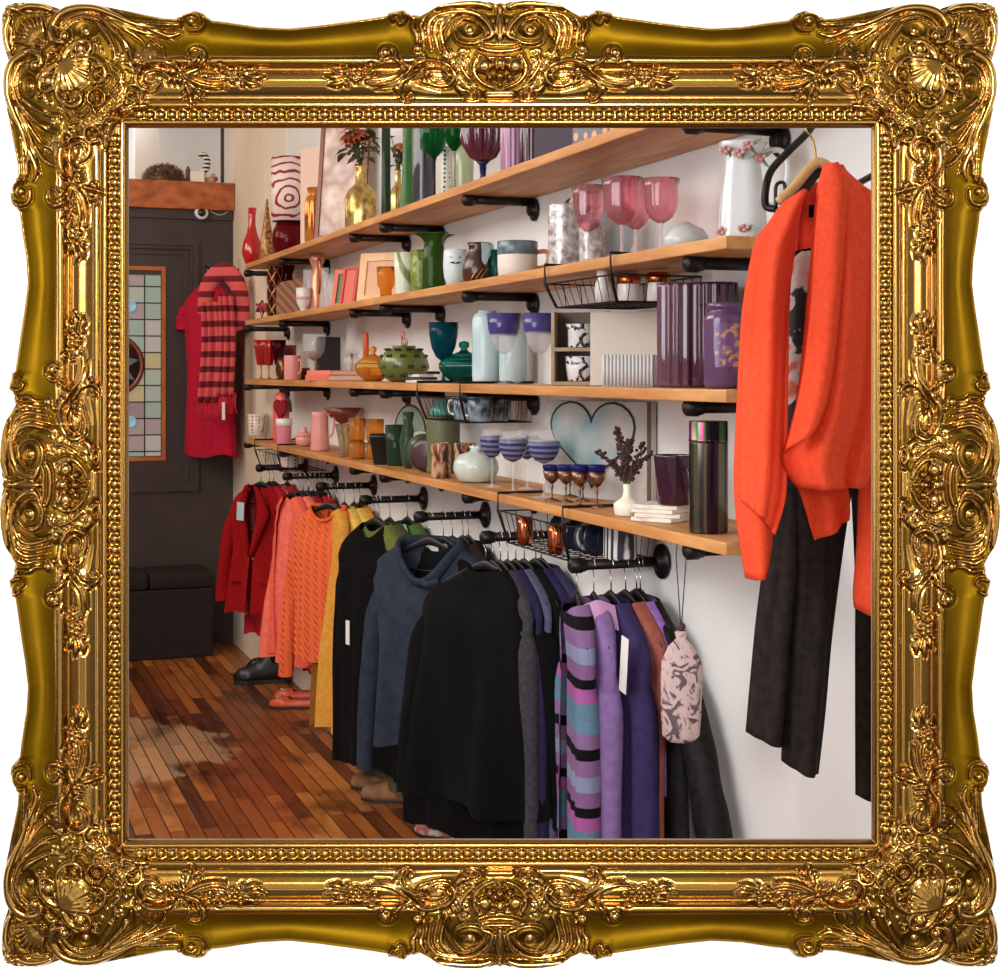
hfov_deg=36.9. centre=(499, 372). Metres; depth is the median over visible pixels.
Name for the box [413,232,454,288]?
vase
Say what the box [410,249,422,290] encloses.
textured vase
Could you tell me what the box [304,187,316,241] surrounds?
vase
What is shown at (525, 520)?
copper mug
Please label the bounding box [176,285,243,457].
dress
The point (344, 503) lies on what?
clothes hanger
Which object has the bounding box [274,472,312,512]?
clothes hanger
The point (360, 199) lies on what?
vase
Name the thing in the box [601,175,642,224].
goblet
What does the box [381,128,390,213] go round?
vase
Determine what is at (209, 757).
floor
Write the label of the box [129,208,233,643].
door
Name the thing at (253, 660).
boot
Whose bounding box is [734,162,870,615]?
sweater
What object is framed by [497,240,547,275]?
mug
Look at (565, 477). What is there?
cup
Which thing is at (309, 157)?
picture frame
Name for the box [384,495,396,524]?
clothes hanger
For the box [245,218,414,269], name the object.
wooden shelf
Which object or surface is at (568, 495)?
glass
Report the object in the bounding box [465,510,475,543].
clothes hanger
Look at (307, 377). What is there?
book
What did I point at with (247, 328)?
bracket
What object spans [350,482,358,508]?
clothes hanger
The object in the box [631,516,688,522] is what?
coaster
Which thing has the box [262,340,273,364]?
bowl
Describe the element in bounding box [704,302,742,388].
jar
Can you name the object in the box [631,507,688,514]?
coaster
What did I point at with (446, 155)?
vase
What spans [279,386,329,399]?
bracket
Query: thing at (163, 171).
hat
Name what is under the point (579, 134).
gift box
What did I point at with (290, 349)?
tile
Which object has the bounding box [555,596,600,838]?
striped sweater
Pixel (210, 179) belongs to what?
figure
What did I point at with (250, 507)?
cardigan
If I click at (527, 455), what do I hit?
wine glass
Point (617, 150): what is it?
wooden shelf
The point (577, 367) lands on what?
patterned mug
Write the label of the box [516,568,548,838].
dark knit
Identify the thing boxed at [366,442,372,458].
glass
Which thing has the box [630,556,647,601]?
clothes hanger
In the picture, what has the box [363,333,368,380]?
taper candle
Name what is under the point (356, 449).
glass
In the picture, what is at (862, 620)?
trousers
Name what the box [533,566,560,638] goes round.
dark knit
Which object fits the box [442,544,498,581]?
clothes hanger
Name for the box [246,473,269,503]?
clothes hanger
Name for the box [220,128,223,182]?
trim
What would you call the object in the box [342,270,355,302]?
picture
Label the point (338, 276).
picture
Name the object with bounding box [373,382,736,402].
wooden shelf
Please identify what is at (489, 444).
wine glass
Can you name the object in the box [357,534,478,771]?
hoodie
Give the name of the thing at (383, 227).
bracket
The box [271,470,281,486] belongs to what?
clothes hanger
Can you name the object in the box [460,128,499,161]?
bowl
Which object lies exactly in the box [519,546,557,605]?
clothes hanger
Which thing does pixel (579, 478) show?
cup
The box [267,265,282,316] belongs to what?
vase
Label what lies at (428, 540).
clothes hanger
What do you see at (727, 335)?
print
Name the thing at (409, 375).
coaster
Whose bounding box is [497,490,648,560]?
wire basket
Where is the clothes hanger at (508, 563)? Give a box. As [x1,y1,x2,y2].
[503,531,538,606]
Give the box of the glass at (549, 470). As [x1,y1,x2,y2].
[542,464,558,501]
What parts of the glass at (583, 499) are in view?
stem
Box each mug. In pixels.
[247,414,266,435]
[276,418,297,443]
[276,452,297,467]
[284,355,301,379]
[443,249,466,284]
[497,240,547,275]
[516,516,533,544]
[547,524,564,554]
[566,324,589,347]
[566,356,589,380]
[654,454,688,505]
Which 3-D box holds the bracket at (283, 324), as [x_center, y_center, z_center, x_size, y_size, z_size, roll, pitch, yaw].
[-0.873,-0.201,6.673,0.224,0.072,0.066,0,0,-20]
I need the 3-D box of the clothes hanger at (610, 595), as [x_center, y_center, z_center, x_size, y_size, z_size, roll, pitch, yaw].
[0.261,0.526,3.524,0.011,0.188,0.387,0,0,-18]
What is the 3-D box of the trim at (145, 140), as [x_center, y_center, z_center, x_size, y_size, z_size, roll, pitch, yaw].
[-2.060,-1.304,8.730,0.137,0.573,0.100,0,0,-20]
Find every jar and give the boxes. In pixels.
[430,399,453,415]
[595,270,610,302]
[617,273,640,300]
[646,272,670,300]
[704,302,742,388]
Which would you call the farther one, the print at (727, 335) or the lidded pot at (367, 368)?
the lidded pot at (367, 368)
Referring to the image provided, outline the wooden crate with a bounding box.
[551,311,609,384]
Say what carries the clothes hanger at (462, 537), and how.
hanging from the rail at (483, 514)
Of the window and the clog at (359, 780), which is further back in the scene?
the window
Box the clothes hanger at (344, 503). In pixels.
[341,482,349,508]
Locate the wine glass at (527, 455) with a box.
[515,436,538,459]
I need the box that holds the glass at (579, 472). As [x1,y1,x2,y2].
[570,464,587,504]
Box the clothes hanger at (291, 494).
[285,473,296,498]
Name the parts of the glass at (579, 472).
stem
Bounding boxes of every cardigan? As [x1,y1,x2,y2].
[245,485,288,616]
[259,494,311,667]
[309,509,349,733]
[616,593,665,838]
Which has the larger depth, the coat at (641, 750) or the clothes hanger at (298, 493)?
the clothes hanger at (298, 493)
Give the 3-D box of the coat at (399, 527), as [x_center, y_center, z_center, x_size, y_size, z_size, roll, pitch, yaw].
[-0.388,0.995,5.318,0.096,0.932,0.461,0,0,-29]
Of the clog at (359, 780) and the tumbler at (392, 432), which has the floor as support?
the clog at (359, 780)
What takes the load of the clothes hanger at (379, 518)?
hanging from the rail at (421, 498)
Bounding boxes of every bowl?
[254,340,264,364]
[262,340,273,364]
[272,340,285,364]
[301,368,309,379]
[324,407,361,423]
[354,367,383,380]
[421,128,445,156]
[428,322,458,360]
[439,366,472,382]
[444,128,460,150]
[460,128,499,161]
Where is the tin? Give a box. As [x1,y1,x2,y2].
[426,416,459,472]
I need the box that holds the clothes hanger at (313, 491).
[311,472,323,500]
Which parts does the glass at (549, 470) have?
stem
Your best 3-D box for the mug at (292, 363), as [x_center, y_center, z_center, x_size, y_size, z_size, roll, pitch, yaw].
[-0.895,-0.023,6.486,0.074,0.106,0.093,0,0,-20]
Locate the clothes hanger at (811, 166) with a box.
[775,128,831,204]
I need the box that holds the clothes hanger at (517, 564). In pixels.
[511,530,547,605]
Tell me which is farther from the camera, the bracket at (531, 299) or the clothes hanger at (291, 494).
the clothes hanger at (291, 494)
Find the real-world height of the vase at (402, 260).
0.146 m
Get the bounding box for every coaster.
[402,371,439,373]
[405,377,436,379]
[406,380,430,382]
[408,374,433,376]
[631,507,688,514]
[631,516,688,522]
[633,501,688,509]
[634,512,688,518]
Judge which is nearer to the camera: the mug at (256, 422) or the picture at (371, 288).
the picture at (371, 288)
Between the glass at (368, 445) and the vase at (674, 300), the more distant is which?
the glass at (368, 445)
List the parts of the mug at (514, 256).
handle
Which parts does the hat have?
crown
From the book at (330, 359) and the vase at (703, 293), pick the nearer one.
the vase at (703, 293)
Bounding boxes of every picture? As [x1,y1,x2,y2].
[336,274,342,302]
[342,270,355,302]
[365,261,395,294]
[545,400,655,502]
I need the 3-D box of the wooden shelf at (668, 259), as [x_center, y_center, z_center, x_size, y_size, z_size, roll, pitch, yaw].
[0.105,-0.244,3.994,0.236,0.025,2.471,0,0,-20]
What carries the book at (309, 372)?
on the book at (307, 377)
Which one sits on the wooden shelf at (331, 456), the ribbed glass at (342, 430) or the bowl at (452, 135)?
the ribbed glass at (342, 430)
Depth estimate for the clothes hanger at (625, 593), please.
3.52 m
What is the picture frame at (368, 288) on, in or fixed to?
on the wooden shelf at (338, 311)
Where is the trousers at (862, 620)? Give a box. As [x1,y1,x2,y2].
[851,488,870,801]
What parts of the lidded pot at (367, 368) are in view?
lid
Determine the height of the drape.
0.110 m
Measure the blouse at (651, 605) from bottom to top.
0.432 m
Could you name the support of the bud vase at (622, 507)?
on the wooden shelf at (727, 544)
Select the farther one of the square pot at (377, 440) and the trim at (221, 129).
the trim at (221, 129)
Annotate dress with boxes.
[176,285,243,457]
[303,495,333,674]
[458,568,523,838]
[647,594,732,838]
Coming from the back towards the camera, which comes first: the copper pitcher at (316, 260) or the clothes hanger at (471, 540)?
the copper pitcher at (316, 260)
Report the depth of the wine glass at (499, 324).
4.00 m
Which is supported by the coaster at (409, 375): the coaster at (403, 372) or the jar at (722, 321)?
the coaster at (403, 372)
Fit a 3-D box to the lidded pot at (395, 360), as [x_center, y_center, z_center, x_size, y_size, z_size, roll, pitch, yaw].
[-0.322,-0.054,5.030,0.168,0.169,0.170,0,0,-20]
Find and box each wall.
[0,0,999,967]
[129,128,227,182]
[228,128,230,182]
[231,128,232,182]
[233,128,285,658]
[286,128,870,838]
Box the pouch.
[661,544,702,742]
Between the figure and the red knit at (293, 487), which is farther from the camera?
the figure
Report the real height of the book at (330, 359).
0.182 m
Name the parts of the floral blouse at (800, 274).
black trim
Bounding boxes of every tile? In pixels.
[285,345,295,354]
[590,311,656,385]
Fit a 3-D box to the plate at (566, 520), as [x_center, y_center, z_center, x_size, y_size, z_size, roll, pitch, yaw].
[0.170,0.395,3.740,0.086,0.086,0.012,0,0,-40]
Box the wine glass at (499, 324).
[487,313,520,335]
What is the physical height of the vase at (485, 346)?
0.211 m
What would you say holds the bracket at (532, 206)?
attached to the wall at (766, 798)
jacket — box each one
[215,483,277,615]
[465,543,473,554]
[469,541,484,560]
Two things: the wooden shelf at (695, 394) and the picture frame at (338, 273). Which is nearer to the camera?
the wooden shelf at (695, 394)
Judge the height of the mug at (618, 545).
0.080 m
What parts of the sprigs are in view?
stem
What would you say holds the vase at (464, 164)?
on the wooden shelf at (617, 150)
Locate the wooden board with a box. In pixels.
[276,278,306,314]
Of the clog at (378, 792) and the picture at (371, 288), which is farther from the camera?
the picture at (371, 288)
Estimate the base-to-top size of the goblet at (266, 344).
0.185 m
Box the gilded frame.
[0,0,999,967]
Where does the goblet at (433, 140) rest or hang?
on the wooden shelf at (617, 150)
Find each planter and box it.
[602,355,656,386]
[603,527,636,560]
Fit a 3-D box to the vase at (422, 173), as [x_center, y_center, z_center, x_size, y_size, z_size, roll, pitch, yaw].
[-0.250,-0.669,4.936,0.079,0.274,0.079,0,0,-20]
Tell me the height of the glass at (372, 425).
0.084 m
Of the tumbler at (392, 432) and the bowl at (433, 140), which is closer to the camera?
the bowl at (433, 140)
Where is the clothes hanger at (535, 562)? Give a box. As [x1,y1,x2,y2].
[528,530,546,568]
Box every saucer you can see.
[406,433,425,468]
[410,436,426,471]
[414,431,425,435]
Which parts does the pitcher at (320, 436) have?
handle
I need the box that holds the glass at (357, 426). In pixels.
[348,418,365,441]
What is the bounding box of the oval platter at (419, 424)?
[394,404,425,431]
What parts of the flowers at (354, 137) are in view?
stem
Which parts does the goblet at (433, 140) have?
stem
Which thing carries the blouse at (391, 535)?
hanging from the clothes hanger at (379, 518)
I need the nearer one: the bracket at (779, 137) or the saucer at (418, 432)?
the bracket at (779, 137)
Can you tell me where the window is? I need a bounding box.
[129,275,160,455]
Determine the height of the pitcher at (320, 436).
0.158 m
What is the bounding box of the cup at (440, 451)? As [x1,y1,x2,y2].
[431,442,450,477]
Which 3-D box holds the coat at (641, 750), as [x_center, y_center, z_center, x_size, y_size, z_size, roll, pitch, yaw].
[0.262,0.995,3.524,0.092,0.932,0.488,0,0,-18]
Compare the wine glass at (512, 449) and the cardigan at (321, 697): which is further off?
the cardigan at (321, 697)
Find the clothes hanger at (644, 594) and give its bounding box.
[638,556,670,629]
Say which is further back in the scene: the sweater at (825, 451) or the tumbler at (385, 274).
the tumbler at (385, 274)
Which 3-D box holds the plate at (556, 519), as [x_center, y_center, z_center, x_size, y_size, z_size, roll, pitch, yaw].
[0.151,0.395,3.791,0.086,0.086,0.012,0,0,-40]
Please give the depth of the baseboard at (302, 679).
7.13 m
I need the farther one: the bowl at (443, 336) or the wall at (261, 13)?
the bowl at (443, 336)
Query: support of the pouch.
hanging from the bracket at (690, 553)
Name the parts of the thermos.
lid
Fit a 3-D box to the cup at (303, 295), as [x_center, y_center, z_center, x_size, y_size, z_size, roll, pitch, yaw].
[-0.831,-0.308,6.339,0.064,0.102,0.064,0,0,-20]
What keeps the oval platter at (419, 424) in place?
on the wooden shelf at (331, 456)
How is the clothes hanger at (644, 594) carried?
hanging from the rail at (660, 560)
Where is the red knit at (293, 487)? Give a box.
[280,484,297,492]
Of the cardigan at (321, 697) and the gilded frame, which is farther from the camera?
the cardigan at (321, 697)
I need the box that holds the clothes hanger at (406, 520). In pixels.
[400,494,413,524]
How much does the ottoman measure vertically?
0.453 m
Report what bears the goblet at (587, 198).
on the wooden shelf at (668, 259)
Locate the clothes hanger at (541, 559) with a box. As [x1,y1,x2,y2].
[538,529,551,567]
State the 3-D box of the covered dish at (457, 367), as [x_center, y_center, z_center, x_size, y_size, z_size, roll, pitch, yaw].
[-0.112,-0.035,4.646,0.161,0.130,0.161,0,0,-20]
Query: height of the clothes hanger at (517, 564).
0.188 m
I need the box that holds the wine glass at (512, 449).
[499,438,526,461]
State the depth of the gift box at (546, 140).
3.81 m
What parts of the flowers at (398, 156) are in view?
stem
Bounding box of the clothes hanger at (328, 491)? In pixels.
[326,472,334,503]
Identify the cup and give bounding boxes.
[296,288,310,310]
[431,442,450,477]
[447,396,468,419]
[454,442,475,473]
[463,397,493,421]
[492,397,509,420]
[543,470,558,482]
[557,471,571,483]
[571,471,587,485]
[588,471,605,486]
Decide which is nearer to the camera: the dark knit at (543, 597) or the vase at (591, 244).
the vase at (591, 244)
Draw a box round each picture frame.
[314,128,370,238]
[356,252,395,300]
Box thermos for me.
[688,420,728,533]
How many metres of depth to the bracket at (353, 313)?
5.50 m
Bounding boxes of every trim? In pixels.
[129,179,234,211]
[133,128,158,178]
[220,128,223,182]
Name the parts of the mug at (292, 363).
handle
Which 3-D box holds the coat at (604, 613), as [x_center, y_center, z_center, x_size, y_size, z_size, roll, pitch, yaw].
[0.219,0.991,3.509,0.090,0.940,0.427,0,0,-8]
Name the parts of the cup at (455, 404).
handle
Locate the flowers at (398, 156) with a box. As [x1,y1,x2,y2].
[380,135,402,168]
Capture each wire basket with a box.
[254,438,326,471]
[416,380,533,422]
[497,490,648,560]
[543,251,701,309]
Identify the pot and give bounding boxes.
[275,358,283,379]
[295,427,310,445]
[369,433,386,464]
[379,332,428,381]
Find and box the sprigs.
[594,426,652,483]
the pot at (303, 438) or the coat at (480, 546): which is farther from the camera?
the pot at (303, 438)
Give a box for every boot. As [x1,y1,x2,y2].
[233,656,290,685]
[246,657,259,665]
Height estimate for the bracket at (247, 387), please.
0.072 m
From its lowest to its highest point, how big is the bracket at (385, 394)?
0.072 m
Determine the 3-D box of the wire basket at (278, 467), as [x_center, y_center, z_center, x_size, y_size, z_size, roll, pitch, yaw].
[-0.956,0.371,6.823,0.226,0.125,0.528,0,0,-20]
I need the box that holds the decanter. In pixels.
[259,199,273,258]
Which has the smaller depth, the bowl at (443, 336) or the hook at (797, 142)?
the hook at (797, 142)
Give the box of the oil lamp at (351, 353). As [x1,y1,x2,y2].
[351,353,352,369]
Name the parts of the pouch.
cord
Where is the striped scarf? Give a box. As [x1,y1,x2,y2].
[197,262,249,421]
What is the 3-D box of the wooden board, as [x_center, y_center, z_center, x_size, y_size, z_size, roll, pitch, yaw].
[-0.937,-0.340,6.738,0.145,0.166,0.020,0,0,21]
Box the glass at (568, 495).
[563,480,576,496]
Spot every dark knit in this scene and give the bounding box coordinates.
[508,569,539,838]
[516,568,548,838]
[524,568,556,838]
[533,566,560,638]
[543,565,569,608]
[548,563,575,596]
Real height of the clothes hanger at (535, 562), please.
0.188 m
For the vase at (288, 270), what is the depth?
7.04 m
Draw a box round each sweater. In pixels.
[278,503,350,676]
[332,520,397,782]
[396,566,559,832]
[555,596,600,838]
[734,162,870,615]
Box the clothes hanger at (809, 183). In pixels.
[774,167,821,211]
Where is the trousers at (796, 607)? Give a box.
[745,475,851,777]
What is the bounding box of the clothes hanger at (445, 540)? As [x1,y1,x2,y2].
[439,511,453,546]
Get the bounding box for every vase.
[242,207,259,263]
[267,265,282,316]
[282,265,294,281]
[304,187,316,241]
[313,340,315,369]
[345,164,376,226]
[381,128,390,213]
[391,169,401,210]
[394,252,411,293]
[399,128,411,207]
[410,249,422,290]
[412,128,435,202]
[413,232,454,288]
[441,146,451,191]
[452,145,473,187]
[453,444,498,482]
[472,311,498,380]
[499,316,526,383]
[500,128,519,170]
[520,128,533,162]
[548,203,578,266]
[579,223,604,260]
[614,484,638,516]
[657,282,691,386]
[692,281,737,387]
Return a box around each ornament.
[193,208,208,220]
[256,300,266,317]
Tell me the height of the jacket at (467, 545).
0.812 m
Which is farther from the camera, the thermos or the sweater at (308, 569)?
the sweater at (308, 569)
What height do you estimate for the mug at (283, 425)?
0.116 m
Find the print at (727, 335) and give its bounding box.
[715,323,740,366]
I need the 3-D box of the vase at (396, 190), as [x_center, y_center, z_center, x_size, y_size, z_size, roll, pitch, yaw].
[-0.362,-0.627,5.328,0.064,0.189,0.064,0,0,-20]
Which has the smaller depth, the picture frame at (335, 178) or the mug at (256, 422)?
the picture frame at (335, 178)
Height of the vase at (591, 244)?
0.093 m
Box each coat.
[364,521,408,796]
[475,540,494,560]
[584,595,623,838]
[600,594,659,838]
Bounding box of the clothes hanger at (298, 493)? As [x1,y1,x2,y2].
[289,472,304,499]
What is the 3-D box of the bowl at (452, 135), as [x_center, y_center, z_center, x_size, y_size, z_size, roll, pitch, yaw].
[-0.137,-0.746,4.571,0.067,0.142,0.067,0,0,-20]
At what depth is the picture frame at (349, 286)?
5.84 m
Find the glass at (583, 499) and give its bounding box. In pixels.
[576,464,589,501]
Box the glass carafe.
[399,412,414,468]
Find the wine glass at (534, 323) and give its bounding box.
[522,313,550,333]
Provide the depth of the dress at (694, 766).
3.25 m
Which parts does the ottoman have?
cushion lid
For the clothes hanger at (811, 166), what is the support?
hanging from the hook at (797, 142)
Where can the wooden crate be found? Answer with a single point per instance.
(560, 349)
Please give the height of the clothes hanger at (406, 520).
0.188 m
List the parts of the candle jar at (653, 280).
lid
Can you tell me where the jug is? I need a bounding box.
[462,242,493,281]
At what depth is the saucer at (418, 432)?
4.95 m
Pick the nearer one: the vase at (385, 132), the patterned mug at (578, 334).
the patterned mug at (578, 334)
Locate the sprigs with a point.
(626, 472)
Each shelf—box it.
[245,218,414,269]
[245,298,379,325]
[245,379,390,388]
[245,437,386,472]
[373,128,742,225]
[373,236,756,305]
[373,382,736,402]
[373,466,740,555]
[554,348,589,351]
[554,381,589,384]
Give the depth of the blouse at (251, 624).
7.16 m
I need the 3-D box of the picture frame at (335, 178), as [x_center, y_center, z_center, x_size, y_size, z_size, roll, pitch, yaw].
[-0.626,-0.771,5.969,0.240,0.480,0.062,0,0,31]
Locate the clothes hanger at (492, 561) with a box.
[490,531,502,570]
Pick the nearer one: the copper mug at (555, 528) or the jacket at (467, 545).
the copper mug at (555, 528)
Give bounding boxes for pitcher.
[308,253,325,308]
[310,412,334,450]
[715,138,789,236]
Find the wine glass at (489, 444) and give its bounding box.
[480,435,503,457]
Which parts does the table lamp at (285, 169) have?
lamp shade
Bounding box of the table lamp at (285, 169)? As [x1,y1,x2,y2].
[271,155,299,252]
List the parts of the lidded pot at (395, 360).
handle, knob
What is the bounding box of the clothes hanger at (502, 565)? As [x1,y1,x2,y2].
[496,531,529,606]
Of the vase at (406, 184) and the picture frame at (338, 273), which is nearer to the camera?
the vase at (406, 184)
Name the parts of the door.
panel moulding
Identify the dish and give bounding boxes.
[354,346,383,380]
[438,341,472,382]
[663,222,708,245]
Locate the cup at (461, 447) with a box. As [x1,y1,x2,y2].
[454,442,475,473]
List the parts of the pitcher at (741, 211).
handle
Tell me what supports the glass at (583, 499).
on the wooden shelf at (727, 544)
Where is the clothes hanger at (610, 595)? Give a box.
[602,560,643,647]
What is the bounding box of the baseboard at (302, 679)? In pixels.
[290,668,310,689]
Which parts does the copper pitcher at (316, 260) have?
handle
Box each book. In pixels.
[305,375,362,380]
[307,370,356,374]
[316,337,340,369]
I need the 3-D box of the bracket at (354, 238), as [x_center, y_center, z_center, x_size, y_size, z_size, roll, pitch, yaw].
[-0.444,-0.476,5.508,0.224,0.072,0.066,0,0,-20]
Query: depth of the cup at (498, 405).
4.30 m
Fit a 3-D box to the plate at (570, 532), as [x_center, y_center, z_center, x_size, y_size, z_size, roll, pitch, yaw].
[0.189,0.395,3.688,0.086,0.086,0.012,0,0,-40]
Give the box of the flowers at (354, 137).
[335,128,380,163]
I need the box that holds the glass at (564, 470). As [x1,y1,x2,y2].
[556,464,572,502]
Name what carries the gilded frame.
attached to the wall at (261, 13)
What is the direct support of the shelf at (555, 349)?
attached to the wooden crate
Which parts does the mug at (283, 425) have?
lid, handle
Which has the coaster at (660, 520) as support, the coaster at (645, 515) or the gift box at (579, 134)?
the coaster at (645, 515)
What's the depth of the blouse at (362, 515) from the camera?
5.86 m
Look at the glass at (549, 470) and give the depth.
3.69 m
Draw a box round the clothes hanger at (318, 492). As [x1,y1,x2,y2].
[316,472,323,496]
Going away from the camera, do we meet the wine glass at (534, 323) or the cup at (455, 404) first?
the wine glass at (534, 323)
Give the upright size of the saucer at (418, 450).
0.116 m
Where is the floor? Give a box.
[129,643,422,838]
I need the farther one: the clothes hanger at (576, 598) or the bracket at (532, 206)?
the bracket at (532, 206)
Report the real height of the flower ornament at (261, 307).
0.102 m
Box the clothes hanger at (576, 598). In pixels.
[570,573,587,649]
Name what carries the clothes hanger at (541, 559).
hanging from the rail at (485, 537)
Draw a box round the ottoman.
[129,564,212,660]
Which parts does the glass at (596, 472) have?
stem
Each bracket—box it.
[244,269,267,276]
[244,325,289,339]
[244,384,289,396]
[244,442,260,447]
[279,258,329,274]
[279,320,329,335]
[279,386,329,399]
[279,451,328,463]
[349,234,410,251]
[349,309,410,327]
[349,388,410,404]
[349,467,409,482]
[379,223,444,232]
[379,305,444,321]
[379,390,444,398]
[379,474,443,491]
[461,195,538,220]
[461,291,538,312]
[461,393,538,414]
[461,494,536,513]
[682,128,789,156]
[682,256,749,272]
[682,401,735,416]
[682,546,720,559]
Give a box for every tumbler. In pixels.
[377,266,394,296]
[385,425,402,465]
[490,249,497,276]
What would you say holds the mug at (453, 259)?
on the wooden shelf at (668, 259)
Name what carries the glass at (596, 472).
on the wooden shelf at (727, 544)
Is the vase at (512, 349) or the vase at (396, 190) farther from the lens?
the vase at (396, 190)
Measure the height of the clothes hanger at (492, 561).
0.188 m
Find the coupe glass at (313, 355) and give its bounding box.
[304,340,323,359]
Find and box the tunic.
[259,496,313,671]
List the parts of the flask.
handle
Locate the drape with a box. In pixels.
[798,488,849,539]
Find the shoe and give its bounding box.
[414,825,454,838]
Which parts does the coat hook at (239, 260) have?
plate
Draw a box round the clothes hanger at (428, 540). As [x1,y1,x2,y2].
[402,512,447,571]
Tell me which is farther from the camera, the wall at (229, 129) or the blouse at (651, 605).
the wall at (229, 129)
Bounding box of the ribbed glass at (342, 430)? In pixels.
[335,424,350,456]
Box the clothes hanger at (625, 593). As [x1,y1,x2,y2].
[616,560,662,646]
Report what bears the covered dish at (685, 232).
on the wooden shelf at (668, 259)
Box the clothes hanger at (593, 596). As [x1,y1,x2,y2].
[588,558,609,648]
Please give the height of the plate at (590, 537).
0.086 m
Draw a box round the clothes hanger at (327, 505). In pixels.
[313,482,338,512]
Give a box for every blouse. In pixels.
[244,486,285,635]
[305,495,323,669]
[347,505,361,532]
[349,505,368,521]
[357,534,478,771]
[361,522,399,550]
[363,505,373,518]
[397,520,426,534]
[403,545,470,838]
[619,595,667,797]
[788,248,810,430]
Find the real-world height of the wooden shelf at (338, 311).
0.025 m
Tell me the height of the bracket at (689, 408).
0.072 m
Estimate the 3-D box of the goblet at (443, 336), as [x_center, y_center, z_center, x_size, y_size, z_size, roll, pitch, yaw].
[-0.175,-0.063,4.645,0.093,0.187,0.093,0,0,-20]
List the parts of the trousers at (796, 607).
trouser leg, trouser leg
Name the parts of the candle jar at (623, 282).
lid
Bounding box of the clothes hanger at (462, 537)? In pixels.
[458,510,470,543]
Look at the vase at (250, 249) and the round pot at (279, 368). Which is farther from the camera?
the vase at (250, 249)
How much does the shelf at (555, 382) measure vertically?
0.009 m
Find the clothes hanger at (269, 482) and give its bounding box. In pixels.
[266,465,275,486]
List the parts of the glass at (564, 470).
stem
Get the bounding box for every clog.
[350,771,382,790]
[361,779,402,803]
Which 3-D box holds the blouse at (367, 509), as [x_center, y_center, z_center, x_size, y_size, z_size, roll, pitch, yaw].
[-0.558,0.845,5.967,0.074,0.632,0.460,0,0,-21]
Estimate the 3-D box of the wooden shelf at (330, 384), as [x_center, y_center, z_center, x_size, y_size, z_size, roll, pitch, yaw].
[-0.728,0.043,6.258,0.236,0.025,2.347,0,0,-20]
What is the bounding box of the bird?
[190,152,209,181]
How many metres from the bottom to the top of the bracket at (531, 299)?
0.072 m
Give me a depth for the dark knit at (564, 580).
4.05 m
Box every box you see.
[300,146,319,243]
[534,128,572,157]
[573,128,615,143]
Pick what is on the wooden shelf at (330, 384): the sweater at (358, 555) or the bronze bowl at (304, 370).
the bronze bowl at (304, 370)
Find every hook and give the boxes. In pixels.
[204,258,240,271]
[761,128,814,212]
[858,173,870,183]
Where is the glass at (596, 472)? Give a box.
[587,464,606,507]
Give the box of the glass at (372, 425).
[366,419,383,441]
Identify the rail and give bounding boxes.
[255,458,306,472]
[282,466,338,482]
[315,475,376,495]
[359,487,426,509]
[413,501,489,527]
[479,530,547,543]
[567,544,669,578]
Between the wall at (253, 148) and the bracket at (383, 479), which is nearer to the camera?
the bracket at (383, 479)
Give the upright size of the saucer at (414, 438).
0.120 m
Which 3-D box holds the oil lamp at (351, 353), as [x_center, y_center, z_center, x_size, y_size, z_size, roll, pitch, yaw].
[-0.597,-0.100,6.053,0.073,0.260,0.073,0,0,-20]
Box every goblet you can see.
[254,340,264,378]
[262,340,273,378]
[272,340,285,378]
[421,128,445,195]
[428,322,458,382]
[444,128,460,187]
[460,128,499,177]
[571,184,603,231]
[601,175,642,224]
[627,182,648,229]
[642,176,679,223]
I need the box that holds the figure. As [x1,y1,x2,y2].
[206,173,217,181]
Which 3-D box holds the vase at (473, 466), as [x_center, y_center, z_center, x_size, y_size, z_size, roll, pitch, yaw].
[-0.070,0.262,4.344,0.133,0.108,0.133,0,0,-20]
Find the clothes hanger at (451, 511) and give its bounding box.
[449,511,455,536]
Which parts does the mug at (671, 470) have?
handle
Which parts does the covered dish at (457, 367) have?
lid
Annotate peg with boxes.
[185,166,190,180]
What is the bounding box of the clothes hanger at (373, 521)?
[360,495,384,529]
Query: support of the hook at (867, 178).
attached to the wall at (766, 798)
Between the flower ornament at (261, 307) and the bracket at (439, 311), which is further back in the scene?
the flower ornament at (261, 307)
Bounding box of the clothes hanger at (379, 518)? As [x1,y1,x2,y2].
[367,495,386,528]
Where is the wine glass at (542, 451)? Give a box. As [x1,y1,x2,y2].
[528,440,559,463]
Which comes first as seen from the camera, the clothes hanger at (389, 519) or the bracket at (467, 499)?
the bracket at (467, 499)
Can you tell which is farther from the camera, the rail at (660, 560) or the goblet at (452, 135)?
the goblet at (452, 135)
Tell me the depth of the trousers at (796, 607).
2.38 m
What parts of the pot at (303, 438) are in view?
lid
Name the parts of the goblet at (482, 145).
stem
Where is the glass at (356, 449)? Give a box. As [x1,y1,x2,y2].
[348,442,365,458]
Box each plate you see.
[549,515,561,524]
[559,518,571,548]
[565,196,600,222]
[566,520,579,550]
[574,522,588,553]
[583,524,602,556]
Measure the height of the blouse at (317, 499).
0.752 m
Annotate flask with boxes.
[273,392,291,441]
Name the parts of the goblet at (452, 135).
stem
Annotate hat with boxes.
[140,162,186,180]

